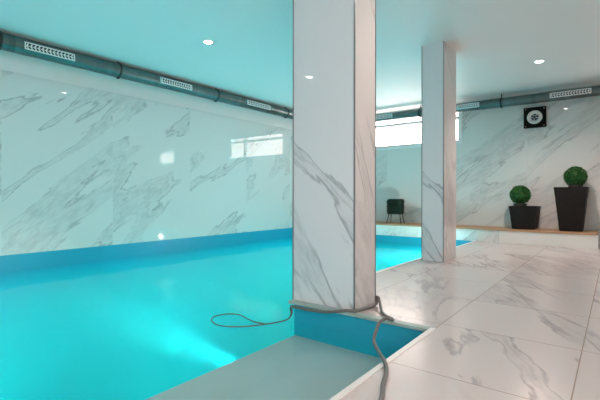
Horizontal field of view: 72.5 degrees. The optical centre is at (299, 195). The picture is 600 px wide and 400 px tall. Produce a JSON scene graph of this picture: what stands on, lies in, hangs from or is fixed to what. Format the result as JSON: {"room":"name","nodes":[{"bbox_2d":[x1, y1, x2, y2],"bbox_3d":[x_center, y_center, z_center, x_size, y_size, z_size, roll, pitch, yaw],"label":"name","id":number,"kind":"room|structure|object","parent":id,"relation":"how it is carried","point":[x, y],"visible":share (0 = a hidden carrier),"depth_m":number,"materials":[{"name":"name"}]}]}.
{"room":"indoor swimming pool","nodes":[
{"label":"indoor swimming pool","id":0,"kind":"room"},
{"bbox_2d":[0,69,292,255],"bbox_3d":[-3.034,-0.379,5.314,0.220,2.119,11.540,0,0,38],"label":"wall","id":1,"kind":"structure","parent":0,"point":[81,167],"depth_m":5.83,"materials":[{"name":"stone"}]},
{"bbox_2d":[0,50,292,129],"bbox_3d":[-3.035,-1.596,5.316,0.214,0.315,11.540,0,0,38],"label":"trim","id":2,"kind":"structure","parent":1,"relation":"attached to","point":[9,61],"depth_m":5.83,"materials":[{"name":"white paint"}]},
{"bbox_2d":[0,0,599,113],"bbox_3d":[-0.120,-1.825,3.064,7.580,0.150,11.540,0,0,38],"label":"ceiling","id":3,"kind":"structure","parent":0,"point":[496,44],"depth_m":4.59,"materials":[{"name":"paint"}]},
{"bbox_2d":[0,31,292,118],"bbox_3d":[-2.707,-1.690,4.936,0.205,0.310,10.500,0,0,38],"label":"ventilation duct","id":4,"kind":"object","parent":3,"relation":"attached to","point":[8,42],"visible":0.84,"depth_m":5.35,"materials":[{"name":"grey metal"}]},
{"bbox_2d":[24,41,74,60],"bbox_3d":[-2.821,-1.634,4.633,0.015,0.085,0.520,0,0,38],"label":"vent grille","id":5,"kind":"object","parent":4,"relation":"attached to","point":[32,47],"depth_m":4.62,"materials":[{"name":"white metal"}]},
{"bbox_2d":[160,77,191,90],"bbox_3d":[-1.794,-1.633,5.962,0.015,0.085,0.540,0,0,38],"label":"vent grille","id":6,"kind":"object","parent":4,"relation":"attached to","point":[169,82],"depth_m":5.96,"materials":[{"name":"white metal"}]},
{"bbox_2d":[247,100,270,109],"bbox_3d":[-0.730,-1.631,7.339,0.015,0.085,0.600,0,0,38],"label":"vent grille","id":7,"kind":"object","parent":4,"relation":"attached to","point":[255,104],"depth_m":7.34,"materials":[{"name":"white metal"}]},
{"bbox_2d":[202,40,213,43],"bbox_3d":[-1.043,-1.750,4.649,0.128,0.009,0.128,0,0,38],"label":"recessed light","id":8,"kind":"object","parent":3,"relation":"in","point":[203,41],"visible":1,"depth_m":4.65,"materials":[{"name":"white"}]},
{"bbox_2d":[376,85,599,121],"bbox_3d":[3.168,-1.665,7.205,6.401,0.341,0.177,0,0,38],"label":"ventilation duct","id":9,"kind":"object","parent":3,"relation":"attached to","point":[590,91],"visible":0.8,"depth_m":6.85,"materials":[{"name":"grey metal"}]},
{"bbox_2d":[376,113,391,118],"bbox_3d":[1.677,-1.603,8.253,0.400,0.078,0.011,0,0,38],"label":"vent grille","id":10,"kind":"object","parent":9,"relation":"attached to","point":[384,115],"depth_m":8.24,"materials":[{"name":"white metal"}]},
{"bbox_2d":[457,102,478,108],"bbox_3d":[2.975,-1.597,7.250,0.380,0.078,0.011,0,0,38],"label":"vent grille","id":11,"kind":"object","parent":9,"relation":"attached to","point":[469,105],"depth_m":7.25,"materials":[{"name":"white metal"}]},
{"bbox_2d":[550,88,590,97],"bbox_3d":[4.174,-1.591,6.324,0.540,0.078,0.011,0,0,38],"label":"vent grille","id":12,"kind":"object","parent":9,"relation":"attached to","point":[578,92],"depth_m":6.32,"materials":[{"name":"white metal"}]},
{"bbox_2d":[339,235,599,399],"bbox_3d":[-0.123,0.900,3.064,7.140,0.300,11.100,0,0,38],"label":"floor","id":13,"kind":"structure","parent":0,"point":[510,321],"depth_m":2.43,"materials":[{"name":"tile"}]},
{"bbox_2d":[0,228,471,399],"bbox_3d":[-1.117,1.501,3.831,5.070,1.636,11.500,0,0,38],"label":"swimming pool","id":14,"kind":"object","parent":13,"relation":"in","point":[130,321],"visible":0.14,"depth_m":5.60,"materials":[{"name":"blue liquid"}]},
{"bbox_2d":[145,335,381,399],"bbox_3d":[-1.229,1.046,0.558,0.975,0.125,5.158,0,0,38],"label":"step","id":15,"kind":"structure","parent":14,"relation":"on","point":[294,367],"depth_m":2.24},
{"bbox_3d":[-1.203,1.542,3.648,4.739,1.333,10.105,0,0,38],"label":"pool water","id":16,"kind":"object","parent":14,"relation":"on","visible":0},
{"bbox_2d":[211,295,393,399],"bbox_3d":[0.177,0.782,2.240,1.090,0.194,1.967,0,0,-20],"label":"hose","id":17,"kind":"object","parent":16,"relation":"on","point":[378,300],"visible":1,"depth_m":2.62,"materials":[{"name":"grey rubber"}]},
{"bbox_2d":[292,0,375,308],"bbox_3d":[0.241,-0.501,2.917,0.514,2.497,0.298,0,0,38],"label":"pillar","id":18,"kind":"structure","parent":13,"relation":"on","point":[334,209],"depth_m":2.79,"materials":[{"name":"stone"}]},
{"bbox_2d":[288,299,431,331],"bbox_3d":[0.335,0.755,2.623,1.013,0.018,0.052,0,0,38],"label":"trim","id":19,"kind":"structure","parent":13,"relation":"attached to","point":[409,325],"depth_m":2.56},
{"bbox_2d":[329,328,434,399],"bbox_3d":[-0.834,0.753,0.261,0.026,0.016,5.195,0,0,38],"label":"trim","id":20,"kind":"structure","parent":13,"relation":"attached to","point":[378,367],"depth_m":1.76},
{"bbox_2d":[376,241,474,272],"bbox_3d":[1.519,0.755,5.015,0.030,0.014,4.605,0,0,38],"label":"trim","id":21,"kind":"structure","parent":13,"relation":"attached to","point":[472,241],"depth_m":4.53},
{"bbox_2d":[421,41,455,261],"bbox_3d":[1.659,-0.499,4.870,0.258,2.497,0.464,0,0,38],"label":"pillar","id":22,"kind":"structure","parent":13,"relation":"on","point":[438,135],"depth_m":4.71,"materials":[{"name":"stone"}]},
{"bbox_2d":[376,221,599,248],"bbox_3d":[2.435,0.645,7.651,5.100,0.215,0.712,0,0,38],"label":"ledge","id":23,"kind":"object","parent":13,"relation":"on","point":[590,239],"visible":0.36,"depth_m":6.55,"materials":[{"name":"stone"}]},
{"bbox_2d":[386,199,404,223],"bbox_3d":[1.902,0.296,8.136,0.343,0.487,0.215,0,0,38],"label":"planter","id":24,"kind":"object","parent":23,"relation":"on","point":[394,206],"visible":1,"depth_m":8.06,"materials":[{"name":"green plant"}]},
{"bbox_2d":[509,185,540,229],"bbox_3d":[3.683,0.178,6.733,0.438,0.722,0.405,0,0,38],"label":"topiary","id":25,"kind":"object","parent":23,"relation":"on","point":[522,216],"visible":1,"depth_m":6.63,"materials":[{"name":"black plastic"}]},
{"bbox_2d":[509,206,540,229],"bbox_3d":[3.696,0.352,6.723,0.405,0.375,0.405,0,0,38],"label":"pot","id":26,"kind":"object","parent":23,"relation":"on","point":[522,217],"depth_m":6.58,"materials":[{"name":"black plastic"}]},
{"bbox_2d":[554,166,588,231],"bbox_3d":[4.203,0.038,6.331,0.431,1.004,0.430,0,0,38],"label":"topiary","id":27,"kind":"object","parent":23,"relation":"on","point":[571,201],"visible":1,"depth_m":6.20,"materials":[{"name":"black plastic"}]},
{"bbox_2d":[554,187,588,231],"bbox_3d":[4.203,0.203,6.332,0.430,0.675,0.430,0,0,38],"label":"pot","id":28,"kind":"object","parent":23,"relation":"on","point":[571,202],"depth_m":6.19,"materials":[{"name":"black plastic"}]},
{"bbox_2d":[376,84,599,231],"bbox_3d":[3.426,-0.346,7.476,7.360,2.800,0.220,0,0,38],"label":"wall","id":29,"kind":"structure","parent":0,"point":[496,154],"depth_m":7.16,"materials":[{"name":"stone"}]},
{"bbox_2d":[376,112,461,149],"bbox_3d":[2.201,-1.325,8.376,2.200,0.705,0.174,0,0,38],"label":"window","id":30,"kind":"structure","parent":29,"relation":"in","point":[459,117],"depth_m":8.35,"materials":[{"name":"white glass"}]},
{"bbox_2d":[524,106,545,128],"bbox_3d":[3.952,-1.323,6.884,0.330,0.345,0.075,0,0,38],"label":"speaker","id":31,"kind":"object","parent":29,"relation":"attached to","point":[534,117],"visible":1,"depth_m":6.87,"materials":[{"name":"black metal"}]},
{"bbox_2d":[513,202,526,205],"bbox_3d":[3.641,0.094,6.766,0.200,0.230,0.200,0,0,38],"label":"pot","id":32,"kind":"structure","parent":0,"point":[515,203],"depth_m":6.72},
{"bbox_2d":[568,184,582,186],"bbox_3d":[4.243,-0.195,6.301,0.200,0.210,0.200,0,0,38],"label":"pot","id":33,"kind":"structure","parent":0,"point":[569,185],"depth_m":6.23,"materials":[{"name":"black"}]}
]}

